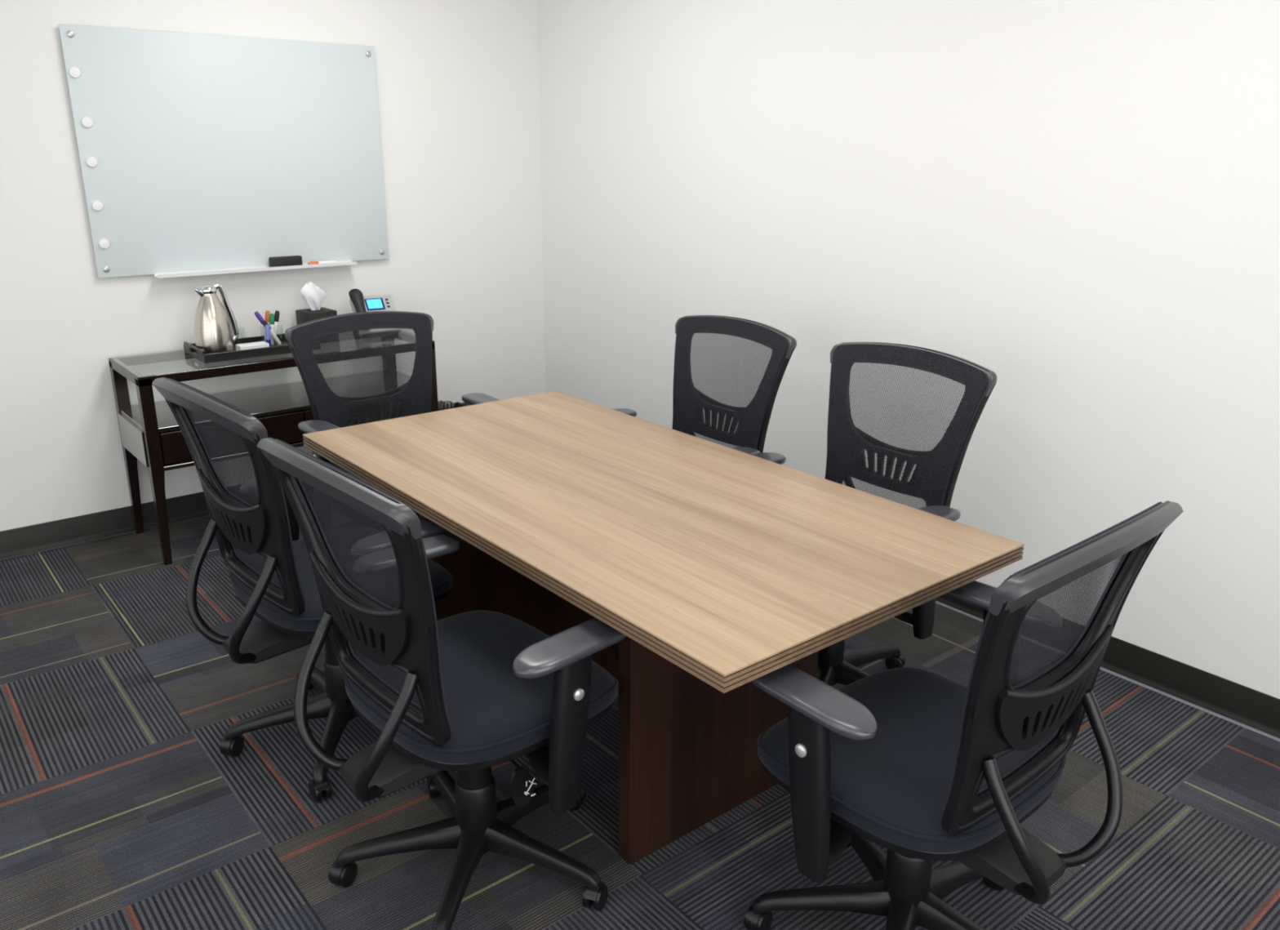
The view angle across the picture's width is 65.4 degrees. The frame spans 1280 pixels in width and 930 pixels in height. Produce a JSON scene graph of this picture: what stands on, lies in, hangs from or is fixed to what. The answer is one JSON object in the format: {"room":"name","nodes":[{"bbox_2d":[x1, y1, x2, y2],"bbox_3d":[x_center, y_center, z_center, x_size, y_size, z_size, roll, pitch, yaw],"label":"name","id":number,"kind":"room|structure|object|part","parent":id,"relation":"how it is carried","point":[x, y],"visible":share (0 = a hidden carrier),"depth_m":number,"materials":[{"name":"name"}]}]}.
{"room":"conference room","nodes":[
{"label":"conference room","id":0,"kind":"room"},
{"bbox_2d":[0,0,546,531],"bbox_3d":[-2.218,-0.976,3.853,4.570,2.620,0.120,-14,23,-37],"label":"wall","id":1,"kind":"structure","parent":0,"point":[458,81],"depth_m":4.28,"materials":[{"name":"white paint"}]},
{"bbox_2d":[0,484,314,559],"bbox_3d":[-2.231,0.248,4.148,4.450,0.109,0.020,-14,23,-37],"label":"baseboard","id":2,"kind":"structure","parent":1,"relation":"attached to","point":[65,531],"depth_m":4.12,"materials":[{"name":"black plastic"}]},
{"bbox_2d":[58,23,389,278],"bbox_3d":[-1.630,-1.272,4.124,1.228,0.927,0.081,-14,23,-37],"label":"whiteboard","id":3,"kind":"object","parent":1,"relation":"attached to","point":[214,154],"visible":1,"depth_m":4.08,"materials":[{"name":"white glass"}]},
{"bbox_2d":[68,66,80,78],"bbox_3d":[-2.089,-1.451,3.686,0.040,0.040,0.010,-14,23,-37],"label":"magnet","id":4,"kind":"object","parent":3,"relation":"attached to","point":[73,72],"visible":1,"depth_m":3.68,"materials":[{"name":"white plastic"}]},
{"bbox_2d":[80,116,93,128],"bbox_3d":[-2.078,-1.288,3.748,0.040,0.040,0.010,-14,23,-37],"label":"magnet","id":5,"kind":"object","parent":3,"relation":"attached to","point":[86,122],"visible":1,"depth_m":3.75,"materials":[{"name":"white plastic"}]},
{"bbox_2d":[85,156,97,167],"bbox_3d":[-2.083,-1.151,3.789,0.040,0.040,0.010,-14,23,-37],"label":"magnet","id":6,"kind":"object","parent":3,"relation":"attached to","point":[91,162],"visible":1,"depth_m":3.79,"materials":[{"name":"white plastic"}]},
{"bbox_2d":[91,200,102,211],"bbox_3d":[-2.088,-0.997,3.836,0.040,0.040,0.010,-14,23,-37],"label":"magnet","id":7,"kind":"object","parent":3,"relation":"attached to","point":[97,206],"visible":1,"depth_m":3.83,"materials":[{"name":"white plastic"}]},
{"bbox_2d":[98,238,110,248],"bbox_3d":[-2.086,-0.860,3.882,0.040,0.040,0.010,-14,23,-37],"label":"magnet","id":8,"kind":"object","parent":3,"relation":"attached to","point":[104,243],"visible":1,"depth_m":3.88,"materials":[{"name":"white plastic"}]},
{"bbox_2d":[154,260,356,278],"bbox_3d":[-1.618,-0.837,4.260,0.840,0.016,0.057,-14,23,-37],"label":"marker tray","id":9,"kind":"object","parent":3,"relation":"on","point":[253,266],"depth_m":4.18,"materials":[{"name":"white plastic"}]},
{"bbox_2d":[268,255,302,266],"bbox_3d":[-1.535,-0.878,4.319,0.136,0.048,0.036,-14,23,-37],"label":"eraser","id":10,"kind":"object","parent":3,"relation":"on","point":[290,260],"visible":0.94,"depth_m":4.30,"materials":[{"name":"black"}]},
{"bbox_2d":[307,260,336,264],"bbox_3d":[-1.409,-0.896,4.425,0.125,0.020,0.020,-14,23,-37],"label":"marker","id":11,"kind":"object","parent":3,"relation":"on","point":[325,261],"visible":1,"depth_m":4.42,"materials":[{"name":"white plastic"}]},
{"bbox_2d":[0,494,1279,929],"bbox_3d":[-0.418,1.038,2.072,4.690,0.100,5.990,-14,23,-37],"label":"floor","id":12,"kind":"structure","parent":0,"point":[122,807],"depth_m":2.46,"materials":[{"name":"carpet"}]},
{"bbox_2d":[108,330,438,564],"bbox_3d":[-1.519,-0.132,4.305,1.224,0.748,0.445,-14,23,-37],"label":"sideboard","id":13,"kind":"object","parent":12,"relation":"on","point":[150,433],"visible":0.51,"depth_m":3.99,"materials":[{"name":"brown wood"}]},
{"bbox_3d":[-2.098,-0.066,4.100,0.046,0.738,0.046,-14,23,-37],"label":"leg","id":14,"kind":"part","parent":13,"relation":"part of","materials":[{"name":"brown wood"}]},
{"bbox_3d":[-1.985,-0.102,3.914,0.018,0.138,0.365,-14,23,-37],"label":"panel","id":15,"kind":"part","parent":13,"relation":"part of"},
{"bbox_3d":[-1.845,0.030,3.807,0.046,0.738,0.046,-14,23,-37],"label":"leg","id":16,"kind":"part","parent":13,"relation":"part of","materials":[{"name":"brown wood"}]},
{"bbox_3d":[-1.603,-0.112,3.957,0.553,0.124,0.018,-14,23,-37],"label":"drawer","id":17,"kind":"part","parent":13,"relation":"part of","materials":[{"name":"brown wood"}]},
{"bbox_3d":[-1.519,-0.142,4.302,1.194,0.016,0.437,-14,23,-37],"label":"rail","id":18,"kind":"part","parent":13,"relation":"part of","materials":[{"name":"brown wood"}]},
{"bbox_3d":[-1.649,-0.265,4.431,1.134,0.138,0.012,-14,23,-37],"label":"panel","id":19,"kind":"part","parent":13,"relation":"part of","materials":[{"name":"brown wood"}]},
{"bbox_2d":[183,333,320,363],"bbox_3d":[-1.606,-0.496,4.135,0.470,0.046,0.270,-14,23,-37],"label":"serving tray","id":20,"kind":"object","parent":13,"relation":"on","point":[190,349],"visible":0.52,"depth_m":4.03,"materials":[{"name":"black plastic"}]},
{"bbox_3d":[-1.784,-0.456,3.995,0.010,0.040,0.250,-14,23,-37],"label":"handle","id":21,"kind":"part","parent":20,"relation":"part of","materials":[{"name":"black leather"}]},
{"bbox_2d":[194,283,238,354],"bbox_3d":[-1.717,-0.585,4.008,0.153,0.276,0.145,-2,18,-6],"label":"coffee carafe","id":22,"kind":"object","parent":20,"relation":"on","point":[215,326],"visible":0.94,"depth_m":3.97,"materials":[{"name":"metal"}]},
{"bbox_3d":[-1.741,-0.680,3.953,0.028,0.048,0.045,16,24,40],"label":"spout","id":23,"kind":"part","parent":22,"relation":"part of","materials":[{"name":"silver metal"}]},
{"bbox_3d":[-1.720,-0.701,3.970,0.064,0.031,0.064,16,24,40],"label":"lid","id":24,"kind":"part","parent":22,"relation":"part of","materials":[{"name":"silver metal"}]},
{"bbox_3d":[-1.678,-0.615,4.047,0.021,0.242,0.079,16,24,40],"label":"handle","id":25,"kind":"part","parent":22,"relation":"part of","materials":[{"name":"silver metal"}]},
{"bbox_2d":[235,341,269,350],"bbox_3d":[-1.582,-0.478,4.074,0.116,0.034,0.060,-15,23,-39],"label":"box","id":26,"kind":"object","parent":20,"relation":"on","point":[260,344],"visible":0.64,"depth_m":4.05,"materials":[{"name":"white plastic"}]},
{"bbox_3d":[-1.555,-0.549,4.210,0.092,0.085,0.092,-14,23,-37],"label":"cup","id":27,"kind":"object","parent":20,"relation":"on","visible":0},
{"bbox_2d":[253,311,275,341],"bbox_3d":[-1.570,-0.579,4.199,0.095,0.145,0.020,-16,24,-41],"label":"marker","id":28,"kind":"object","parent":27,"relation":"in","point":[257,314],"visible":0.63,"depth_m":4.16,"materials":[{"name":"purple plastic"}]},
{"bbox_2d":[264,310,270,342],"bbox_3d":[-1.579,-0.583,4.220,0.036,0.139,0.020,-14,23,-37],"label":"marker","id":29,"kind":"object","parent":27,"relation":"in","point":[267,313],"visible":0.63,"depth_m":4.21,"materials":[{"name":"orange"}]},
{"bbox_2d":[265,324,271,346],"bbox_3d":[-1.544,-0.536,4.139,0.023,0.093,0.020,-9,20,-27],"label":"marker","id":30,"kind":"object","parent":27,"relation":"in","point":[268,340],"visible":0.79,"depth_m":4.13,"materials":[{"name":"blue plastic"}]},
{"bbox_2d":[269,313,274,344],"bbox_3d":[-1.550,-0.572,4.197,0.031,0.131,0.020,-14,23,-37],"label":"marker","id":31,"kind":"object","parent":27,"relation":"in","point":[272,315],"visible":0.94,"depth_m":4.18,"materials":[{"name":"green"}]},
{"bbox_2d":[262,320,281,345],"bbox_3d":[-1.543,-0.554,4.179,0.020,0.109,0.072,17,24,42],"label":"marker","id":32,"kind":"object","parent":27,"relation":"in","point":[273,335],"visible":0.88,"depth_m":4.18,"materials":[{"name":"white plastic"}]},
{"bbox_2d":[274,310,279,342],"bbox_3d":[-1.552,-0.589,4.241,0.048,0.134,0.020,-14,23,-37],"label":"marker","id":33,"kind":"object","parent":27,"relation":"in","point":[277,313],"visible":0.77,"depth_m":4.23,"materials":[{"name":"white"}]},
{"bbox_2d":[120,369,410,432],"bbox_3d":[-1.518,-0.287,4.255,1.206,0.017,0.437,-14,23,-37],"label":"shelf","id":34,"kind":"object","parent":13,"relation":"attached to","point":[273,400],"depth_m":4.11,"materials":[{"name":"glass"}]},
{"bbox_3d":[-1.516,-0.470,4.197,1.214,0.036,0.445,-14,23,-37],"label":"frame","id":35,"kind":"part","parent":13,"relation":"part of","materials":[{"name":"brown wood"}]},
{"bbox_2d":[295,281,338,340],"bbox_3d":[-1.423,-0.680,4.382,0.132,0.250,0.132,-16,24,-41],"label":"tissue box","id":36,"kind":"object","parent":13,"relation":"on","point":[313,295],"visible":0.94,"depth_m":4.35,"materials":[{"name":"black"}]},
{"bbox_3d":[-1.171,-0.216,4.295,0.553,0.124,0.018,-14,23,-37],"label":"drawer","id":37,"kind":"part","parent":13,"relation":"part of","materials":[{"name":"brown wood"}]},
{"bbox_2d":[348,288,401,337],"bbox_3d":[-1.196,-0.690,4.487,0.203,0.208,0.195,-11,21,-32],"label":"desk phone","id":38,"kind":"object","parent":13,"relation":"on","point":[358,303],"visible":0.35,"depth_m":4.49,"materials":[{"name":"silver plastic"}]},
{"bbox_3d":[-1.193,-0.284,4.807,0.046,0.738,0.046,-14,23,-37],"label":"leg","id":39,"kind":"part","parent":13,"relation":"part of","materials":[{"name":"brown wood"}]},
{"bbox_3d":[-0.941,-0.188,4.513,0.046,0.738,0.046,-14,23,-37],"label":"leg","id":40,"kind":"part","parent":13,"relation":"part of","materials":[{"name":"brown wood"}]},
{"bbox_2d":[151,377,453,802],"bbox_3d":[-0.821,0.256,2.633,0.657,1.040,0.697,-16,24,-42],"label":"chair","id":41,"kind":"object","parent":12,"relation":"on","point":[276,584],"visible":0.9,"depth_m":2.47,"materials":[{"name":"black plastic"}]},
{"bbox_3d":[-1.019,-0.139,2.300,0.084,0.086,0.549,-16,24,-42],"label":"rail","id":42,"kind":"part","parent":41,"relation":"part of","materials":[{"name":"grey plastic"}]},
{"bbox_3d":[-0.993,0.071,2.396,0.142,0.547,0.546,-16,24,-42],"label":"frame","id":43,"kind":"part","parent":41,"relation":"part of","materials":[{"name":"black plastic"}]},
{"bbox_3d":[-0.982,0.065,2.405,0.124,0.533,0.524,-16,24,-42],"label":"frame","id":44,"kind":"part","parent":41,"relation":"part of","materials":[{"name":"black plastic"}]},
{"bbox_3d":[-0.980,0.064,2.407,0.120,0.529,0.517,-16,24,-42],"label":"panel","id":45,"kind":"part","parent":41,"relation":"part of","materials":[{"name":"grey fabric"}]},
{"bbox_3d":[-0.971,0.683,2.711,0.300,0.090,0.065,-6,19,-20],"label":"leg","id":46,"kind":"part","parent":41,"relation":"part of","materials":[{"name":"black plastic"}]},
{"bbox_3d":[-1.017,0.202,2.873,0.098,0.330,0.039,-16,24,-42],"label":"arm post","id":47,"kind":"part","parent":41,"relation":"part of","materials":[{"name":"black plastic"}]},
{"bbox_3d":[-0.924,0.627,2.887,0.065,0.090,0.300,-14,23,-37],"label":"leg","id":48,"kind":"part","parent":41,"relation":"part of","materials":[{"name":"black plastic"}]},
{"bbox_3d":[-0.809,0.715,2.615,0.065,0.090,0.300,-1,18,-3],"label":"leg","id":49,"kind":"part","parent":41,"relation":"part of","materials":[{"name":"black plastic"}]},
{"bbox_3d":[-0.799,0.303,2.671,0.490,0.084,0.527,-16,24,-42],"label":"seat","id":50,"kind":"part","parent":41,"relation":"part of","materials":[{"name":"fabric"}]},
{"bbox_3d":[-0.663,0.679,2.731,0.300,0.090,0.065,5,18,14],"label":"leg","id":51,"kind":"part","parent":41,"relation":"part of","materials":[{"name":"black plastic"}]},
{"bbox_2d":[284,311,499,532],"bbox_3d":[-0.816,0.008,3.469,0.697,1.002,0.654,-14,23,-38],"label":"chair","id":52,"kind":"object","parent":12,"relation":"on","point":[330,411],"visible":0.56,"depth_m":3.52,"materials":[{"name":"black plastic"}]},
{"bbox_3d":[-1.033,0.051,3.245,0.039,0.330,0.098,-14,23,-38],"label":"arm post","id":53,"kind":"part","parent":52,"relation":"part of","materials":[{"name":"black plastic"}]},
{"bbox_3d":[-0.993,-0.493,3.533,0.549,0.086,0.084,-14,23,-38],"label":"rail","id":54,"kind":"part","parent":52,"relation":"part of","materials":[{"name":"grey plastic"}]},
{"bbox_3d":[-0.970,-0.266,3.574,0.546,0.547,0.142,-14,23,-38],"label":"frame","id":55,"kind":"part","parent":52,"relation":"part of","materials":[{"name":"black plastic"}]},
{"bbox_3d":[-0.960,-0.266,3.562,0.524,0.533,0.124,-14,23,-38],"label":"frame","id":56,"kind":"part","parent":52,"relation":"part of","materials":[{"name":"black plastic"}]},
{"bbox_3d":[-0.958,-0.266,3.560,0.517,0.529,0.120,-14,23,-38],"label":"panel","id":57,"kind":"part","parent":52,"relation":"part of","materials":[{"name":"grey fabric"}]},
{"bbox_3d":[-0.795,0.087,3.468,0.527,0.084,0.490,-14,23,-38],"label":"seat","id":58,"kind":"part","parent":52,"relation":"part of","materials":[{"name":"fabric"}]},
{"bbox_2d":[256,437,626,929],"bbox_3d":[-0.367,0.422,2.122,0.662,1.042,0.697,-15,24,-40],"label":"chair","id":59,"kind":"object","parent":12,"relation":"on","point":[468,694],"visible":0.99,"depth_m":1.97,"materials":[{"name":"black plastic"}]},
{"bbox_3d":[-0.572,0.026,1.792,0.084,0.086,0.549,-15,24,-40],"label":"rail","id":60,"kind":"part","parent":59,"relation":"part of","materials":[{"name":"grey plastic"}]},
{"bbox_3d":[-0.545,0.236,1.887,0.142,0.547,0.546,-15,24,-40],"label":"frame","id":61,"kind":"part","parent":59,"relation":"part of","materials":[{"name":"black plastic"}]},
{"bbox_3d":[-0.534,0.230,1.896,0.124,0.533,0.524,-15,24,-40],"label":"frame","id":62,"kind":"part","parent":59,"relation":"part of","materials":[{"name":"black plastic"}]},
{"bbox_3d":[-0.532,0.229,1.898,0.120,0.529,0.517,-15,24,-40],"label":"panel","id":63,"kind":"part","parent":59,"relation":"part of","materials":[{"name":"grey fabric"}]},
{"bbox_3d":[-0.558,0.369,2.365,0.098,0.330,0.039,-15,24,-40],"label":"arm post","id":64,"kind":"part","parent":59,"relation":"part of","materials":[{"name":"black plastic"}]},
{"bbox_3d":[-0.526,0.842,2.224,0.300,0.090,0.065,-3,18,-11],"label":"leg","id":65,"kind":"part","parent":59,"relation":"part of","materials":[{"name":"black plastic"}]},
{"bbox_3d":[-0.448,0.790,2.390,0.065,0.090,0.300,-9,20,-28],"label":"leg","id":66,"kind":"part","parent":59,"relation":"part of","materials":[{"name":"black plastic"}]},
{"bbox_3d":[-0.385,0.882,2.103,0.065,0.090,0.300,3,18,6],"label":"leg","id":67,"kind":"part","parent":59,"relation":"part of","materials":[{"name":"black plastic"}]},
{"bbox_3d":[-0.346,0.469,2.157,0.490,0.084,0.527,-15,24,-40],"label":"seat","id":68,"kind":"part","parent":59,"relation":"part of","materials":[{"name":"fabric"}]},
{"bbox_3d":[-0.279,0.631,2.063,0.049,0.095,0.138,-15,24,-40],"label":"lever","id":69,"kind":"part","parent":59,"relation":"part of","materials":[{"name":"black plastic"}]},
{"bbox_3d":[-0.259,0.798,2.371,0.065,0.090,0.300,16,24,40],"label":"leg","id":70,"kind":"part","parent":59,"relation":"part of","materials":[{"name":"black plastic"}]},
{"bbox_3d":[-0.220,0.855,2.193,0.300,0.090,0.065,8,19,23],"label":"leg","id":71,"kind":"part","parent":59,"relation":"part of","materials":[{"name":"black plastic"}]},
{"bbox_3d":[-0.135,0.512,1.930,0.098,0.330,0.039,-15,24,-40],"label":"arm post","id":72,"kind":"part","parent":59,"relation":"part of","materials":[{"name":"black plastic"}]},
{"bbox_2d":[438,400,471,410],"bbox_3d":[-0.932,-0.113,4.889,0.262,0.365,0.263,-14,23,-37],"label":"basket","id":73,"kind":"object","parent":12,"relation":"on","point":[442,405],"visible":0.08,"depth_m":4.94,"materials":[{"name":"black"}]},
{"bbox_2d":[302,391,1024,864],"bbox_3d":[-0.084,0.394,2.716,0.920,0.740,1.824,-14,23,-37],"label":"conference table","id":74,"kind":"object","parent":12,"relation":"on","point":[721,569],"visible":0.88,"depth_m":2.32,"materials":[{"name":"brown wood"}]},
{"bbox_3d":[-0.373,0.300,3.058,0.620,0.704,0.045,-14,23,-37],"label":"panel","id":75,"kind":"part","parent":74,"relation":"part of","materials":[{"name":"brown wood"}]},
{"bbox_3d":[0.206,0.521,2.385,0.620,0.704,0.045,-14,23,-37],"label":"panel","id":76,"kind":"part","parent":74,"relation":"part of","materials":[{"name":"brown wood"}]},
{"bbox_2d":[612,315,796,454],"bbox_3d":[0.125,0.041,3.361,0.614,1.020,0.703,-14,23,-37],"label":"chair","id":77,"kind":"object","parent":12,"relation":"on","point":[751,421],"visible":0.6,"depth_m":3.38,"materials":[{"name":"black plastic"}]},
{"bbox_3d":[0.281,-0.225,3.408,0.120,0.529,0.517,-14,23,-37],"label":"panel","id":78,"kind":"part","parent":77,"relation":"part of","materials":[{"name":"grey fabric"}]},
{"bbox_3d":[0.284,-0.225,3.410,0.124,0.533,0.524,-14,23,-37],"label":"frame","id":79,"kind":"part","parent":77,"relation":"part of","materials":[{"name":"black plastic"}]},
{"bbox_3d":[0.328,-0.450,3.374,0.084,0.086,0.549,-14,23,-37],"label":"rail","id":80,"kind":"part","parent":77,"relation":"part of","materials":[{"name":"grey plastic"}]},
{"bbox_3d":[0.295,-0.225,3.420,0.142,0.547,0.546,-14,23,-37],"label":"frame","id":81,"kind":"part","parent":77,"relation":"part of","materials":[{"name":"black plastic"}]},
{"bbox_2d":[752,342,996,685],"bbox_3d":[0.584,0.201,2.861,0.620,1.028,0.697,-13,22,-35],"label":"chair","id":82,"kind":"object","parent":12,"relation":"on","point":[934,477],"visible":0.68,"depth_m":2.89,"materials":[{"name":"black plastic"}]},
{"bbox_3d":[0.502,0.658,2.828,0.065,0.090,0.300,7,19,20],"label":"leg","id":83,"kind":"part","parent":82,"relation":"part of","materials":[{"name":"black plastic"}]},
{"bbox_3d":[0.685,0.643,2.878,0.300,0.090,0.065,14,22,36],"label":"leg","id":84,"kind":"part","parent":82,"relation":"part of","materials":[{"name":"black plastic"}]},
{"bbox_3d":[0.692,0.585,3.059,0.300,0.090,0.065,-11,21,-32],"label":"leg","id":85,"kind":"part","parent":82,"relation":"part of","materials":[{"name":"black plastic"}]},
{"bbox_3d":[0.741,-0.070,2.909,0.120,0.529,0.517,-14,23,-38],"label":"panel","id":86,"kind":"part","parent":82,"relation":"part of","materials":[{"name":"grey fabric"}]},
{"bbox_3d":[0.743,-0.070,2.912,0.124,0.533,0.524,-14,23,-38],"label":"frame","id":87,"kind":"part","parent":82,"relation":"part of","materials":[{"name":"black plastic"}]},
{"bbox_3d":[0.754,-0.069,2.922,0.142,0.547,0.546,-14,23,-38],"label":"frame","id":88,"kind":"part","parent":82,"relation":"part of","materials":[{"name":"black plastic"}]},
{"bbox_3d":[0.786,-0.295,2.876,0.084,0.086,0.549,-14,23,-38],"label":"rail","id":89,"kind":"part","parent":82,"relation":"part of","materials":[{"name":"grey plastic"}]},
{"bbox_3d":[0.742,0.302,2.606,0.098,0.330,0.039,-14,23,-38],"label":"arm post","id":90,"kind":"part","parent":82,"relation":"part of","materials":[{"name":"black plastic"}]},
{"bbox_2d":[743,500,1183,929],"bbox_3d":[0.565,0.512,1.914,0.697,1.014,0.634,-16,24,-41],"label":"chair","id":91,"kind":"object","parent":12,"relation":"on","point":[924,766],"visible":0.99,"depth_m":1.76,"materials":[{"name":"black plastic"}]},
{"bbox_3d":[0.297,0.570,1.758,0.039,0.330,0.098,-14,23,-38],"label":"arm post","id":92,"kind":"part","parent":91,"relation":"part of","materials":[{"name":"black plastic"}]},
{"bbox_3d":[0.385,0.900,2.067,0.300,0.090,0.065,2,18,3],"label":"leg","id":93,"kind":"part","parent":91,"relation":"part of","materials":[{"name":"black plastic"}]},
{"bbox_3d":[0.505,0.856,2.208,0.065,0.090,0.300,-4,18,-14],"label":"leg","id":94,"kind":"part","parent":91,"relation":"part of","materials":[{"name":"black plastic"}]},
{"bbox_3d":[0.488,0.950,1.915,0.065,0.090,0.300,7,19,21],"label":"leg","id":95,"kind":"part","parent":91,"relation":"part of","materials":[{"name":"black plastic"}]},
{"bbox_3d":[0.533,0.566,1.970,0.527,0.084,0.490,-14,23,-38],"label":"seat","id":96,"kind":"part","parent":91,"relation":"part of","materials":[{"name":"fabric"}]},
{"bbox_3d":[0.672,0.937,1.962,0.300,0.090,0.065,15,23,37],"label":"leg","id":97,"kind":"part","parent":91,"relation":"part of","materials":[{"name":"black plastic"}]},
{"bbox_3d":[0.683,0.879,2.143,0.300,0.090,0.065,-10,21,-31],"label":"leg","id":98,"kind":"part","parent":91,"relation":"part of","materials":[{"name":"black plastic"}]},
{"bbox_3d":[0.772,0.450,2.145,0.039,0.330,0.098,-14,23,-38],"label":"arm post","id":99,"kind":"part","parent":91,"relation":"part of","materials":[{"name":"black plastic"}]},
{"bbox_3d":[0.702,0.335,1.692,0.517,0.529,0.120,-14,23,-38],"label":"panel","id":100,"kind":"part","parent":91,"relation":"part of","materials":[{"name":"grey fabric"}]},
{"bbox_3d":[0.704,0.336,1.690,0.524,0.533,0.124,-14,23,-38],"label":"frame","id":101,"kind":"part","parent":91,"relation":"part of","materials":[{"name":"black plastic"}]},
{"bbox_3d":[0.713,0.343,1.680,0.546,0.547,0.142,-14,23,-38],"label":"frame","id":102,"kind":"part","parent":91,"relation":"part of","materials":[{"name":"black plastic"}]},
{"bbox_3d":[0.741,0.134,1.582,0.549,0.086,0.084,-14,23,-38],"label":"rail","id":103,"kind":"part","parent":91,"relation":"part of","materials":[{"name":"grey plastic"}]},
{"bbox_2d":[537,0,1279,698],"bbox_3d":[1.362,-0.685,3.038,0.120,2.620,5.750,-14,23,-37],"label":"wall","id":104,"kind":"structure","parent":0,"point":[1076,203],"depth_m":3.24,"materials":[{"name":"white paint"}]},
{"bbox_2d":[935,594,1279,742],"bbox_3d":[1.299,0.525,3.377,0.020,0.109,5.744,-14,23,-37],"label":"baseboard","id":105,"kind":"structure","parent":104,"relation":"attached to","point":[1248,706],"depth_m":2.99,"materials":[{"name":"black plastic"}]}
]}

